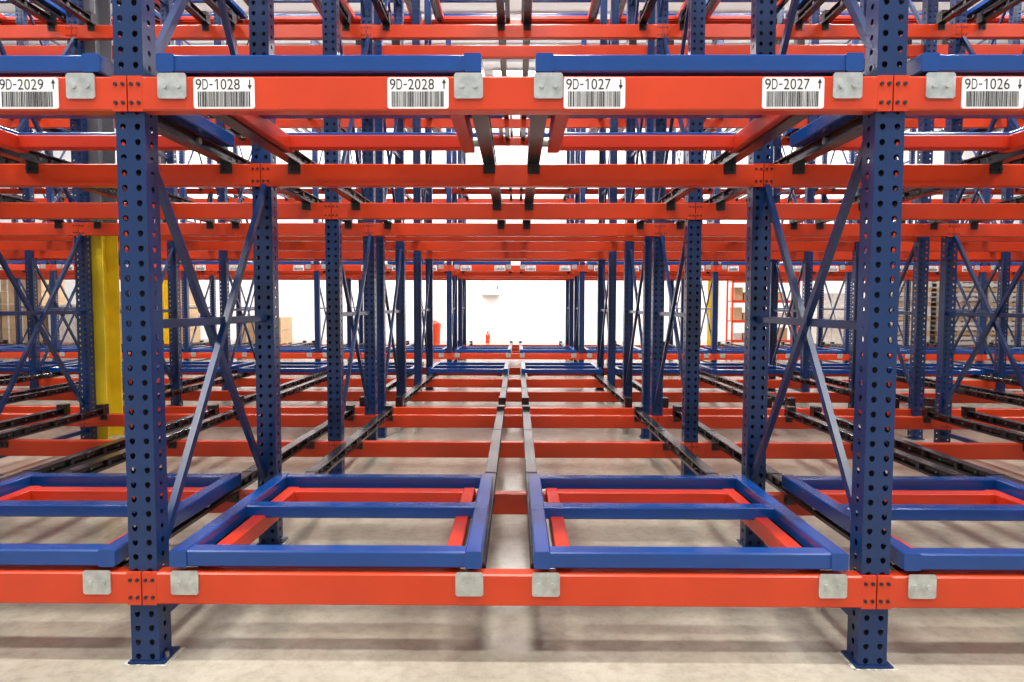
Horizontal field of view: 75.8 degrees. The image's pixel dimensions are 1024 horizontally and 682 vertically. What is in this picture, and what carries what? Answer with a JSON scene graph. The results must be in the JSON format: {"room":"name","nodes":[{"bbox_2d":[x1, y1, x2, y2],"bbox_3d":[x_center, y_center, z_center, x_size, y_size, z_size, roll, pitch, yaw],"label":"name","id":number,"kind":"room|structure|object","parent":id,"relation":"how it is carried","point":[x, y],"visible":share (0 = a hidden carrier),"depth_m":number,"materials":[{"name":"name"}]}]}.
{"room":"warehouse","nodes":[
{"label":"warehouse","id":0,"kind":"room"},
{"bbox_2d":[0,75,1019,340],"bbox_3d":[0.174,-4.234,21.400,38.000,8.600,0.200,0,3,0],"label":"wall","id":1,"kind":"structure","parent":0,"point":[527,310],"depth_m":21.46,"materials":[{"name":"paint"}]},
{"bbox_2d":[482,194,499,308],"bbox_3d":[-0.679,-3.201,21.250,0.600,6.550,0.175,0,3,0],"label":"electrical panel","id":2,"kind":"object","parent":1,"relation":"attached to","point":[489,287],"visible":0.52,"depth_m":21.27,"materials":[{"name":"grey metal"}]},
{"bbox_2d":[201,339,862,343],"bbox_3d":[0.165,0.015,21.522,38.000,0.100,0.020,0,3,0],"label":"baseboard","id":3,"kind":"structure","parent":1,"relation":"attached to","point":[205,340],"depth_m":21.52,"materials":[{"name":"grey metal"}]},
{"bbox_2d":[0,342,1023,681],"bbox_3d":[0.051,0.939,6.911,38.400,0.150,29.700,0,3,0],"label":"floor","id":4,"kind":"structure","parent":0,"point":[40,642],"depth_m":2.60,"materials":[{"name":"concrete"}]},
{"bbox_2d":[0,292,2,340],"bbox_3d":[-15.549,-0.660,19.520,1.200,1.604,1.010,0,3,0],"label":"load","id":5,"kind":"object","parent":4,"relation":"on","point":[1,333],"visible":0.18,"depth_m":19.25,"materials":[{"name":"cardboard"}]},
{"bbox_2d":[0,280,64,342],"bbox_3d":[-14.149,-0.841,19.499,1.200,1.974,1.010,0,3,0],"label":"load","id":6,"kind":"object","parent":4,"relation":"on","point":[7,289],"visible":0.22,"depth_m":19.02,"materials":[{"name":"brown cardboard"}]},
{"bbox_2d":[48,304,79,343],"bbox_3d":[-12.800,-0.469,19.509,1.200,1.234,1.010,0,3,0],"label":"load","id":7,"kind":"object","parent":4,"relation":"on","point":[68,339],"visible":0.15,"depth_m":19.02,"materials":[{"name":"beige cardboard"}]},
{"bbox_2d":[69,0,124,438],"bbox_3d":[-3.718,-3.138,5.792,0.280,8.100,0.250,0,3,0],"label":"column","id":8,"kind":"structure","parent":4,"relation":"on","point":[104,249],"depth_m":5.92,"materials":[{"name":"yellow metal"}]},
{"bbox_2d":[120,292,121,343],"bbox_3d":[-11.449,-0.650,19.488,1.200,1.604,1.010,0,3,0],"label":"load","id":9,"kind":"object","parent":4,"relation":"on","point":[120,292],"visible":0.02,"depth_m":18.99,"materials":[{"name":"cardboard"}]},
{"bbox_2d":[149,41,168,343],"bbox_3d":[-9.160,-3.767,17.092,0.280,8.100,0.250,0,3,0],"label":"column","id":10,"kind":"structure","parent":4,"relation":"on","point":[161,160],"depth_m":17.32,"materials":[{"name":"yellow metal"}]},
{"bbox_2d":[169,280,200,343],"bbox_3d":[-10.049,-0.831,19.468,1.200,1.974,1.010,0,3,0],"label":"load","id":11,"kind":"object","parent":4,"relation":"on","point":[194,313],"visible":0.07,"depth_m":19.43,"materials":[{"name":"brown cardboard"}]},
{"bbox_2d":[242,317,292,343],"bbox_3d":[-7.250,-0.270,19.476,1.200,0.864,1.010,0,3,0],"label":"load","id":12,"kind":"object","parent":4,"relation":"on","point":[285,323],"visible":0.22,"depth_m":19.14,"materials":[{"name":"brown cardboard"}]},
{"bbox_2d":[425,320,440,343],"bbox_3d":[-2.443,-0.261,20.436,0.500,0.760,0.500,0,3,0],"label":"waste bin","id":13,"kind":"object","parent":4,"relation":"on","point":[436,325],"visible":0.48,"depth_m":20.27,"materials":[{"name":"plastic"}]},
{"bbox_2d":[486,331,489,343],"bbox_3d":[-0.782,-0.116,21.232,0.135,0.390,0.135,-3,4,-44],"label":"fire extinguisher","id":14,"kind":"object","parent":4,"relation":"on","point":[487,333],"visible":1,"depth_m":21.18,"materials":[{"name":"red"}]},
{"bbox_2d":[0,0,1023,670],"bbox_3d":[0.009,-2.177,3.872,22.656,6.404,3.617,0,3,0],"label":"rack","id":15,"kind":"object","parent":4,"relation":"on","point":[139,100],"visible":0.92,"depth_m":3.27,"materials":[{"name":"orange"}]},
{"bbox_2d":[0,78,58,108],"bbox_3d":[-1.587,-0.812,2.157,0.200,0.100,0.004,0,3,0],"label":"barcode label","id":16,"kind":"object","parent":15,"relation":"attached to","point":[15,93],"visible":1,"depth_m":2.16,"materials":[{"name":"white paper"}]},
{"bbox_2d":[0,53,234,152],"bbox_3d":[-1.885,-0.918,2.681,1.068,0.110,1.035,0,3,0],"label":"cart","id":17,"kind":"object","parent":15,"relation":"on","point":[10,65],"visible":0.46,"depth_m":2.84,"materials":[{"name":"metal"}]},
{"bbox_2d":[0,472,241,566],"bbox_3d":[-1.888,0.739,2.772,1.068,0.110,1.035,0,3,0],"label":"cart","id":18,"kind":"object","parent":15,"relation":"on","point":[30,494],"visible":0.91,"depth_m":2.79,"materials":[{"name":"metal"}]},
{"bbox_2d":[193,77,254,108],"bbox_3d":[-0.942,-0.811,2.152,0.200,0.100,0.004,0,3,0],"label":"barcode label","id":19,"kind":"object","parent":15,"relation":"attached to","point":[209,92],"visible":1,"depth_m":2.15,"materials":[{"name":"white paper"}]},
{"bbox_2d":[156,53,484,152],"bbox_3d":[-0.630,-0.915,2.671,1.068,0.110,1.035,0,3,0],"label":"cart","id":20,"kind":"object","parent":15,"relation":"on","point":[464,139],"visible":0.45,"depth_m":2.17,"materials":[{"name":"metal"}]},
{"bbox_2d":[169,473,492,568],"bbox_3d":[-0.633,0.742,2.762,1.068,0.110,1.035,0,3,0],"label":"cart","id":21,"kind":"object","parent":15,"relation":"on","point":[450,496],"visible":0.95,"depth_m":2.72,"materials":[{"name":"metal"}]},
{"bbox_2d":[387,77,448,108],"bbox_3d":[-0.307,-0.809,2.147,0.200,0.100,0.004,0,3,0],"label":"barcode label","id":22,"kind":"object","parent":15,"relation":"attached to","point":[402,92],"visible":1,"depth_m":2.15,"materials":[{"name":"white paper"}]},
{"bbox_2d":[564,77,624,108],"bbox_3d":[0.268,-0.808,2.143,0.200,0.100,0.004,0,3,0],"label":"barcode label","id":23,"kind":"object","parent":15,"relation":"attached to","point":[579,92],"visible":1,"depth_m":2.14,"materials":[{"name":"white paper"}]},
{"bbox_2d":[528,474,848,570],"bbox_3d":[0.612,0.745,2.753,1.068,0.110,1.035,0,3,0],"label":"cart","id":24,"kind":"object","parent":15,"relation":"on","point":[672,497],"visible":0.96,"depth_m":2.73,"materials":[{"name":"metal"}]},
{"bbox_2d":[534,52,863,152],"bbox_3d":[0.615,-0.912,2.662,1.068,0.110,1.035,0,3,0],"label":"cart","id":25,"kind":"object","parent":15,"relation":"on","point":[556,140],"visible":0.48,"depth_m":2.17,"materials":[{"name":"metal"}]},
{"bbox_2d":[762,77,824,108],"bbox_3d":[0.913,-0.806,2.138,0.200,0.100,0.004,0,3,0],"label":"barcode label","id":26,"kind":"object","parent":15,"relation":"attached to","point":[777,92],"visible":1,"depth_m":2.14,"materials":[{"name":"white paper"}]},
{"bbox_2d":[782,475,1023,570],"bbox_3d":[1.867,0.748,2.743,1.068,0.110,1.035,0,3,0],"label":"cart","id":27,"kind":"object","parent":15,"relation":"on","point":[914,498],"visible":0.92,"depth_m":2.77,"materials":[{"name":"metal"}]},
{"bbox_2d":[790,52,1023,152],"bbox_3d":[1.870,-0.909,2.652,1.068,0.110,1.035,0,3,0],"label":"cart","id":28,"kind":"object","parent":15,"relation":"on","point":[960,64],"visible":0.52,"depth_m":2.92,"materials":[{"name":"metal"}]},
{"bbox_2d":[961,77,1023,108],"bbox_3d":[1.558,-0.804,2.133,0.200,0.100,0.004,0,3,0],"label":"barcode label","id":29,"kind":"object","parent":15,"relation":"attached to","point":[976,92],"visible":1,"depth_m":2.13,"materials":[{"name":"white paper"}]},
{"bbox_2d":[0,0,1023,439],"bbox_3d":[0.031,-2.389,7.747,22.656,6.404,3.617,0,3,0],"label":"rack","id":30,"kind":"object","parent":4,"relation":"on","point":[920,251],"visible":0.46,"depth_m":7.26,"materials":[{"name":"orange"}]},
{"bbox_2d":[0,0,65,20],"bbox_3d":[-6.828,-4.596,8.953,1.068,0.110,1.035,0,3,0],"label":"cart","id":31,"kind":"object","parent":30,"relation":"on","point":[3,17],"visible":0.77,"depth_m":9.27,"materials":[{"name":"metal"}]},
{"bbox_2d":[0,361,80,373],"bbox_3d":[-6.838,0.376,9.225,1.068,0.110,1.035,0,3,0],"label":"cart","id":32,"kind":"object","parent":30,"relation":"on","point":[9,367],"visible":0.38,"depth_m":9.17,"materials":[{"name":"metal"}]},
{"bbox_2d":[49,361,169,374],"bbox_3d":[-5.583,0.379,9.216,1.068,0.110,1.035,0,3,0],"label":"cart","id":33,"kind":"object","parent":30,"relation":"on","point":[72,369],"visible":0.1,"depth_m":8.71,"materials":[{"name":"metal"}]},
{"bbox_2d":[154,0,247,20],"bbox_3d":[-4.328,-4.590,8.934,1.068,0.110,1.035,0,3,0],"label":"cart","id":34,"kind":"object","parent":30,"relation":"on","point":[185,17],"visible":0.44,"depth_m":9.26,"materials":[{"name":"metal"}]},
{"bbox_2d":[156,361,254,374],"bbox_3d":[-4.338,0.382,9.206,1.068,0.110,1.035,0,3,0],"label":"cart","id":35,"kind":"object","parent":30,"relation":"on","point":[188,367],"visible":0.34,"depth_m":9.15,"materials":[{"name":"metal"}]},
{"bbox_2d":[238,362,326,375],"bbox_3d":[-3.083,0.385,9.197,1.068,0.110,1.035,0,3,0],"label":"cart","id":36,"kind":"object","parent":30,"relation":"on","point":[286,368],"visible":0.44,"depth_m":8.79,"materials":[{"name":"metal"}]},
{"bbox_2d":[274,0,321,20],"bbox_3d":[-3.073,-4.587,8.925,1.068,0.110,1.035,0,3,0],"label":"cart","id":37,"kind":"object","parent":30,"relation":"on","point":[277,17],"visible":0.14,"depth_m":9.32,"materials":[{"name":"metal"}]},
{"bbox_2d":[340,0,421,20],"bbox_3d":[-1.828,-4.584,8.915,1.068,0.110,1.035,0,3,0],"label":"cart","id":38,"kind":"object","parent":30,"relation":"on","point":[354,17],"visible":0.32,"depth_m":9.12,"materials":[{"name":"metal"}]},
{"bbox_2d":[344,362,423,375],"bbox_3d":[-1.838,0.388,9.187,1.068,0.110,1.035,0,3,0],"label":"cart","id":39,"kind":"object","parent":30,"relation":"on","point":[355,370],"visible":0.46,"depth_m":8.78,"materials":[{"name":"metal"}]},
{"bbox_2d":[427,362,508,375],"bbox_3d":[-0.583,0.391,9.177,1.068,0.110,1.035,0,3,0],"label":"cart","id":40,"kind":"object","parent":30,"relation":"on","point":[439,368],"visible":0.95,"depth_m":8.77,"materials":[{"name":"metal"}]},
{"bbox_2d":[430,0,505,20],"bbox_3d":[-0.573,-4.581,8.905,1.068,0.110,1.035,0,3,0],"label":"cart","id":41,"kind":"object","parent":30,"relation":"on","point":[444,16],"visible":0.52,"depth_m":9.30,"materials":[{"name":"metal"}]},
{"bbox_2d":[432,115,504,138],"bbox_3d":[-0.577,-2.924,8.996,1.068,0.110,1.035,0,3,0],"label":"cart","id":42,"kind":"object","parent":30,"relation":"on","point":[496,135],"visible":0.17,"depth_m":9.12,"materials":[{"name":"metal"}]},
{"bbox_2d":[521,362,602,376],"bbox_3d":[0.662,0.394,9.168,1.068,0.110,1.035,0,3,0],"label":"cart","id":43,"kind":"object","parent":30,"relation":"on","point":[529,368],"visible":0.97,"depth_m":8.76,"materials":[{"name":"metal"}]},
{"bbox_2d":[525,115,598,138],"bbox_3d":[0.668,-2.921,8.986,1.068,0.110,1.035,0,3,0],"label":"cart","id":44,"kind":"object","parent":30,"relation":"on","point":[527,116],"visible":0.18,"depth_m":9.05,"materials":[{"name":"metal"}]},
{"bbox_2d":[532,0,601,19],"bbox_3d":[0.672,-4.578,8.896,1.068,0.110,1.035,0,3,0],"label":"cart","id":45,"kind":"object","parent":30,"relation":"on","point":[535,16],"visible":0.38,"depth_m":9.29,"materials":[{"name":"metal"}]},
{"bbox_2d":[606,362,680,375],"bbox_3d":[1.917,0.397,9.158,1.068,0.110,1.035,0,3,0],"label":"cart","id":46,"kind":"object","parent":30,"relation":"on","point":[670,369],"visible":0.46,"depth_m":8.75,"materials":[{"name":"metal"}]},
{"bbox_2d":[610,0,687,19],"bbox_3d":[1.927,-4.575,8.886,1.068,0.110,1.035,0,3,0],"label":"cart","id":47,"kind":"object","parent":30,"relation":"on","point":[623,16],"visible":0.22,"depth_m":9.20,"materials":[{"name":"metal"}]},
{"bbox_2d":[705,0,783,19],"bbox_3d":[3.172,-4.572,8.877,1.068,0.110,1.035,0,3,0],"label":"cart","id":48,"kind":"object","parent":30,"relation":"on","point":[710,15],"visible":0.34,"depth_m":9.27,"materials":[{"name":"metal"}]},
{"bbox_2d":[699,363,793,376],"bbox_3d":[3.162,0.400,9.149,1.068,0.110,1.035,0,3,0],"label":"cart","id":49,"kind":"object","parent":30,"relation":"on","point":[722,369],"visible":0.49,"depth_m":8.78,"materials":[{"name":"metal"}]},
{"bbox_2d":[782,115,820,136],"bbox_3d":[4.423,-2.912,8.958,1.068,0.110,1.035,0,3,0],"label":"cart","id":50,"kind":"object","parent":30,"relation":"on","point":[790,131],"visible":0.09,"depth_m":9.26,"materials":[{"name":"metal"}]},
{"bbox_2d":[785,0,859,19],"bbox_3d":[4.427,-4.569,8.867,1.068,0.110,1.035,0,3,0],"label":"cart","id":51,"kind":"object","parent":30,"relation":"on","point":[842,16],"visible":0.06,"depth_m":9.26,"materials":[{"name":"metal"}]},
{"bbox_2d":[777,363,889,376],"bbox_3d":[4.417,0.403,9.139,1.068,0.110,1.035,0,3,0],"label":"cart","id":52,"kind":"object","parent":30,"relation":"on","point":[828,369],"visible":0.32,"depth_m":9.08,"materials":[{"name":"metal"}]},
{"bbox_2d":[901,0,949,19],"bbox_3d":[5.672,-4.566,8.858,1.068,0.110,1.035,0,3,0],"label":"cart","id":53,"kind":"object","parent":30,"relation":"on","point":[911,16],"visible":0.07,"depth_m":9.25,"materials":[{"name":"metal"}]},
{"bbox_2d":[888,363,984,377],"bbox_3d":[5.662,0.406,9.130,1.068,0.110,1.035,0,3,0],"label":"cart","id":54,"kind":"object","parent":30,"relation":"on","point":[930,368],"visible":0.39,"depth_m":8.72,"materials":[{"name":"metal"}]},
{"bbox_2d":[950,363,1023,376],"bbox_3d":[6.917,0.409,9.120,1.068,0.110,1.035,0,3,0],"label":"cart","id":55,"kind":"object","parent":30,"relation":"on","point":[989,368],"visible":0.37,"depth_m":9.07,"materials":[{"name":"metal"}]},
{"bbox_2d":[967,0,1023,19],"bbox_3d":[6.927,-4.563,8.848,1.068,0.110,1.035,0,3,0],"label":"cart","id":56,"kind":"object","parent":30,"relation":"on","point":[983,3],"visible":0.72,"depth_m":9.17,"materials":[{"name":"metal"}]},
{"bbox_2d":[0,40,1023,363],"bbox_3d":[0.089,-2.733,14.056,27.656,6.404,3.617,0,3,0],"label":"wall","id":57,"kind":"structure","parent":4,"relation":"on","point":[575,279],"depth_m":13.39,"materials":[{"name":"orange"}]},
{"bbox_2d":[0,345,24,347],"bbox_3d":[-10.553,0.161,13.023,1.068,0.110,1.035,0,3,0],"label":"cart","id":58,"kind":"object","parent":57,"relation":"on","point":[1,346],"visible":0.17,"depth_m":13.36,"materials":[{"name":"metal"}]},
{"bbox_2d":[6,261,50,263],"bbox_3d":[-9.305,-1.493,12.923,1.068,0.110,1.035,0,3,0],"label":"cart","id":59,"kind":"object","parent":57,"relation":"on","point":[7,262],"visible":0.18,"depth_m":12.41,"materials":[{"name":"metal"}]},
{"bbox_2d":[0,345,76,351],"bbox_3d":[-9.308,0.164,13.014,1.068,0.110,1.035,0,3,0],"label":"cart","id":60,"kind":"object","parent":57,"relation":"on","point":[43,348],"visible":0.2,"depth_m":12.58,"materials":[{"name":"metal"}]},
{"bbox_2d":[56,261,77,264],"bbox_3d":[-8.050,-1.490,12.914,1.068,0.110,1.035,0,3,0],"label":"cart","id":61,"kind":"object","parent":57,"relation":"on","point":[57,262],"visible":0.09,"depth_m":12.40,"materials":[{"name":"metal"}]},
{"bbox_2d":[59,345,122,351],"bbox_3d":[-8.053,0.167,13.004,1.068,0.110,1.035,0,3,0],"label":"cart","id":62,"kind":"object","parent":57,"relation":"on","point":[69,349],"visible":0.14,"depth_m":12.49,"materials":[{"name":"metal"}]},
{"bbox_2d":[128,345,206,352],"bbox_3d":[-6.809,0.170,12.995,1.068,0.110,1.035,0,3,0],"label":"cart","id":63,"kind":"object","parent":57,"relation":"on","point":[166,347],"visible":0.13,"depth_m":13.04,"materials":[{"name":"metal"}]},
{"bbox_2d":[195,265,205,269],"bbox_3d":[-5.862,-1.379,12.375,0.200,0.100,0.004,0,3,0],"label":"barcode label","id":64,"kind":"object","parent":57,"relation":"attached to","point":[197,267],"visible":1,"depth_m":12.37,"materials":[{"name":"white"}]},
{"bbox_2d":[191,346,254,352],"bbox_3d":[-5.553,0.173,12.985,1.068,0.110,1.035,0,3,0],"label":"cart","id":65,"kind":"object","parent":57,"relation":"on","point":[209,349],"visible":0.42,"depth_m":12.55,"materials":[{"name":"metal"}]},
{"bbox_2d":[192,261,253,264],"bbox_3d":[-5.550,-1.484,12.894,1.068,0.110,1.035,0,3,0],"label":"cart","id":66,"kind":"object","parent":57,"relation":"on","point":[193,262],"visible":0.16,"depth_m":12.38,"materials":[{"name":"metal"}]},
{"bbox_2d":[229,265,237,269],"bbox_3d":[-5.227,-1.378,12.370,0.200,0.100,0.004,0,3,0],"label":"barcode label","id":67,"kind":"object","parent":57,"relation":"attached to","point":[231,267],"visible":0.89,"depth_m":12.37,"materials":[{"name":"white"}]},
{"bbox_2d":[293,265,303,269],"bbox_3d":[-4.007,-1.375,12.361,0.200,0.100,0.004,0,3,0],"label":"barcode label","id":68,"kind":"object","parent":57,"relation":"attached to","point":[295,267],"visible":1,"depth_m":12.36,"materials":[{"name":"white"}]},
{"bbox_2d":[278,261,321,264],"bbox_3d":[-4.305,-1.481,12.885,1.068,0.110,1.035,0,3,0],"label":"cart","id":69,"kind":"object","parent":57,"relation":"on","point":[279,262],"visible":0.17,"depth_m":12.37,"materials":[{"name":"metal"}]},
{"bbox_2d":[276,345,326,352],"bbox_3d":[-4.309,0.176,12.975,1.068,0.110,1.035,0,3,0],"label":"cart","id":70,"kind":"object","parent":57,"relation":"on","point":[283,349],"visible":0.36,"depth_m":12.54,"materials":[{"name":"metal"}]},
{"bbox_2d":[321,261,386,264],"bbox_3d":[-3.050,-1.478,12.875,1.068,0.110,1.035,0,3,0],"label":"cart","id":71,"kind":"object","parent":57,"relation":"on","point":[322,262],"visible":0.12,"depth_m":12.36,"materials":[{"name":"metal"}]},
{"bbox_2d":[322,346,387,352],"bbox_3d":[-3.054,0.179,12.966,1.068,0.110,1.035,0,3,0],"label":"cart","id":72,"kind":"object","parent":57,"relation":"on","point":[346,349],"visible":0.11,"depth_m":12.53,"materials":[{"name":"metal"}]},
{"bbox_2d":[387,261,445,264],"bbox_3d":[-1.805,-1.475,12.866,1.068,0.110,1.035,0,3,0],"label":"cart","id":73,"kind":"object","parent":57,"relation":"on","point":[388,262],"visible":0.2,"depth_m":12.35,"materials":[{"name":"metal"}]},
{"bbox_2d":[390,346,446,352],"bbox_3d":[-1.809,0.182,12.956,1.068,0.110,1.035,0,3,0],"label":"cart","id":74,"kind":"object","parent":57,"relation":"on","point":[409,349],"visible":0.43,"depth_m":12.52,"materials":[{"name":"metal"}]},
{"bbox_2d":[461,265,470,270],"bbox_3d":[-0.862,-1.367,12.336,0.200,0.100,0.004,0,3,0],"label":"barcode label","id":75,"kind":"object","parent":57,"relation":"attached to","point":[463,267],"visible":1,"depth_m":12.34,"materials":[{"name":"white"}]},
{"bbox_2d":[454,346,510,352],"bbox_3d":[-0.554,0.185,12.947,1.068,0.110,1.035,0,3,0],"label":"cart","id":76,"kind":"object","parent":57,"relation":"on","point":[462,349],"visible":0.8,"depth_m":12.45,"materials":[{"name":"metal"}]},
{"bbox_2d":[454,261,510,264],"bbox_3d":[-0.550,-1.472,12.856,1.068,0.110,1.035,0,3,0],"label":"cart","id":77,"kind":"object","parent":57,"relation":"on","point":[455,262],"visible":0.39,"depth_m":12.34,"materials":[{"name":"metal"}]},
{"bbox_2d":[495,265,504,270],"bbox_3d":[-0.227,-1.366,12.332,0.200,0.100,0.004,0,3,0],"label":"barcode label","id":78,"kind":"object","parent":57,"relation":"attached to","point":[497,267],"visible":1,"depth_m":12.33,"materials":[{"name":"white"}]},
{"bbox_2d":[525,265,535,270],"bbox_3d":[0.348,-1.364,12.327,0.200,0.100,0.004,0,3,0],"label":"barcode label","id":79,"kind":"object","parent":57,"relation":"attached to","point":[527,267],"visible":1,"depth_m":12.33,"materials":[{"name":"white"}]},
{"bbox_2d":[520,346,576,353],"bbox_3d":[0.691,0.188,12.937,1.068,0.110,1.035,0,3,0],"label":"cart","id":80,"kind":"object","parent":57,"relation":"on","point":[523,349],"visible":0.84,"depth_m":12.48,"materials":[{"name":"metal"}]},
{"bbox_2d":[520,261,576,264],"bbox_3d":[0.695,-1.469,12.846,1.068,0.110,1.035,0,3,0],"label":"cart","id":81,"kind":"object","parent":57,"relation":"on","point":[521,262],"visible":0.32,"depth_m":12.34,"materials":[{"name":"metal"}]},
{"bbox_2d":[560,266,569,270],"bbox_3d":[0.993,-1.363,12.322,0.200,0.100,0.004,0,3,0],"label":"barcode label","id":82,"kind":"object","parent":57,"relation":"attached to","point":[562,268],"visible":1,"depth_m":12.32,"materials":[{"name":"white"}]},
{"bbox_2d":[584,346,641,353],"bbox_3d":[1.946,0.191,12.928,1.068,0.110,1.035,0,3,0],"label":"cart","id":83,"kind":"object","parent":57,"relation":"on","point":[588,349],"visible":0.48,"depth_m":12.49,"materials":[{"name":"metal"}]},
{"bbox_2d":[585,262,641,264],"bbox_3d":[1.950,-1.466,12.837,1.068,0.110,1.035,0,3,0],"label":"cart","id":84,"kind":"object","parent":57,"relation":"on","point":[586,263],"visible":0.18,"depth_m":12.33,"materials":[{"name":"metal"}]},
{"bbox_2d":[667,347,709,353],"bbox_3d":[3.191,0.194,12.918,1.068,0.110,1.035,0,3,0],"label":"cart","id":85,"kind":"object","parent":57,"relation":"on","point":[671,350],"visible":0.2,"depth_m":12.41,"materials":[{"name":"metal"}]},
{"bbox_2d":[668,262,710,265],"bbox_3d":[3.195,-1.463,12.827,1.068,0.110,1.035,0,3,0],"label":"cart","id":86,"kind":"object","parent":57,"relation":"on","point":[669,263],"visible":0.11,"depth_m":12.32,"materials":[{"name":"metal"}]},
{"bbox_2d":[704,347,743,353],"bbox_3d":[4.446,0.197,12.908,1.068,0.110,1.035,0,3,0],"label":"cart","id":87,"kind":"object","parent":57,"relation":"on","point":[726,350],"visible":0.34,"depth_m":12.53,"materials":[{"name":"metal"}]},
{"bbox_2d":[711,262,745,265],"bbox_3d":[4.449,-1.460,12.818,1.068,0.110,1.035,0,3,0],"label":"cart","id":88,"kind":"object","parent":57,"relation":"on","point":[720,263],"visible":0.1,"depth_m":12.31,"materials":[{"name":"metal"}]},
{"bbox_2d":[728,266,738,270],"bbox_3d":[4.138,-1.355,12.298,0.200,0.100,0.004,0,3,0],"label":"barcode label","id":89,"kind":"object","parent":57,"relation":"attached to","point":[730,268],"visible":1,"depth_m":12.30,"materials":[{"name":"white"}]},
{"bbox_2d":[765,347,842,353],"bbox_3d":[5.691,0.200,12.899,1.068,0.110,1.035,0,3,0],"label":"cart","id":90,"kind":"object","parent":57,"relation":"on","point":[820,350],"visible":0.48,"depth_m":12.46,"materials":[{"name":"metal"}]},
{"bbox_2d":[778,262,844,265],"bbox_3d":[5.694,-1.457,12.808,1.068,0.110,1.035,0,3,0],"label":"cart","id":91,"kind":"object","parent":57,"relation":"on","point":[793,263],"visible":0.22,"depth_m":12.30,"materials":[{"name":"metal"}]},
{"bbox_2d":[829,266,837,270],"bbox_3d":[5.993,-1.351,12.284,0.200,0.100,0.004,0,3,0],"label":"barcode label","id":92,"kind":"object","parent":57,"relation":"attached to","point":[832,268],"visible":0.81,"depth_m":12.28,"materials":[{"name":"white"}]},
{"bbox_2d":[827,347,909,353],"bbox_3d":[6.946,0.203,12.889,1.068,0.110,1.035,0,3,0],"label":"cart","id":93,"kind":"object","parent":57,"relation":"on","point":[837,348],"visible":0.16,"depth_m":12.40,"materials":[{"name":"metal"}]},
{"bbox_2d":[845,262,912,265],"bbox_3d":[6.949,-1.454,12.799,1.068,0.110,1.035,0,3,0],"label":"cart","id":94,"kind":"object","parent":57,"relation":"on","point":[893,263],"visible":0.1,"depth_m":12.28,"materials":[{"name":"metal"}]},
{"bbox_2d":[929,266,937,271],"bbox_3d":[7.848,-1.346,12.270,0.200,0.100,0.004,0,3,0],"label":"barcode label","id":95,"kind":"object","parent":57,"relation":"attached to","point":[931,268],"visible":0.71,"depth_m":12.27,"materials":[{"name":"white"}]},
{"bbox_2d":[899,347,972,354],"bbox_3d":[8.191,0.206,12.880,1.068,0.110,1.035,0,3,0],"label":"cart","id":96,"kind":"object","parent":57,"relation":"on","point":[929,350],"visible":0.21,"depth_m":12.44,"materials":[{"name":"metal"}]},
{"bbox_2d":[915,262,979,265],"bbox_3d":[8.194,-1.451,12.789,1.068,0.110,1.035,0,3,0],"label":"cart","id":97,"kind":"object","parent":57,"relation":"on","point":[930,263],"visible":0.09,"depth_m":12.28,"materials":[{"name":"metal"}]},
{"bbox_2d":[950,347,1023,354],"bbox_3d":[9.446,0.209,12.870,1.068,0.110,1.035,0,3,0],"label":"cart","id":98,"kind":"object","parent":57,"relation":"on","point":[1015,351],"visible":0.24,"depth_m":12.85,"materials":[{"name":"metal"}]},
{"bbox_2d":[980,262,1021,265],"bbox_3d":[9.449,-1.448,12.779,1.068,0.110,1.035,0,3,0],"label":"cart","id":99,"kind":"object","parent":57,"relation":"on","point":[988,263],"visible":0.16,"depth_m":12.27,"materials":[{"name":"metal"}]},
{"bbox_2d":[707,40,723,344],"bbox_3d":[5.239,-3.732,16.981,0.280,8.100,0.250,0,3,0],"label":"column","id":100,"kind":"structure","parent":4,"relation":"on","point":[711,157],"depth_m":17.05,"materials":[{"name":"metal"}]},
{"bbox_2d":[725,281,800,343],"bbox_3d":[7.657,-0.845,20.125,2.050,2.000,0.550,0,3,0],"label":"storage shelf","id":101,"kind":"object","parent":4,"relation":"on","point":[737,295],"visible":0.31,"depth_m":19.92,"materials":[{"name":"orange painted metal"},{"name":"cardboard"}]},
{"bbox_2d":[811,293,852,344],"bbox_3d":[9.553,-0.621,19.727,1.200,1.604,1.010,0,3,0],"label":"load","id":102,"kind":"object","parent":4,"relation":"on","point":[832,334],"visible":0.38,"depth_m":19.23,"materials":[{"name":"beige cardboard"}]},
{"bbox_2d":[889,281,931,345],"bbox_3d":[11.047,-0.911,18.798,1.200,2.290,1.010,0,3,0],"label":"pallet stack","id":103,"kind":"object","parent":4,"relation":"on","point":[901,297],"visible":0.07,"depth_m":18.31,"materials":[{"name":"brown wood"}]},
{"bbox_2d":[927,281,978,345],"bbox_3d":[12.447,-1.042,18.780,1.200,2.560,1.010,0,3,0],"label":"pallet stack","id":104,"kind":"object","parent":4,"relation":"on","point":[966,340],"visible":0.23,"depth_m":18.32,"materials":[{"name":"brown wood"}]},
{"bbox_2d":[971,281,1023,345],"bbox_3d":[13.847,-0.971,18.773,1.200,2.425,1.010,0,3,0],"label":"pallet stack","id":105,"kind":"object","parent":4,"relation":"on","point":[1012,299],"visible":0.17,"depth_m":18.29,"materials":[{"name":"brown wood"}]},
{"bbox_2d":[0,0,1023,74],"bbox_3d":[0.076,-7.852,7.432,38.400,0.150,27.700,0,3,0],"label":"ceiling","id":106,"kind":"structure","parent":0,"point":[515,5],"depth_m":16.46,"materials":[{"name":"white"}]},
{"bbox_2d":[1,11,1023,76],"bbox_3d":[0.076,-7.536,7.600,38.000,0.500,26.060,0,3,0],"label":"joist","id":107,"kind":"object","parent":106,"relation":"attached to","point":[785,12],"visible":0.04,"depth_m":18.50,"materials":[{"name":"white"}]},
{"bbox_2d":[492,68,534,75],"bbox_3d":[0.160,-7.701,18.406,1.400,0.450,0.400,0,3,0],"label":"light","id":108,"kind":"object","parent":107,"relation":"hanging from","point":[496,71],"visible":0.41,"depth_m":18.25,"materials":[{"name":"grey metal"}]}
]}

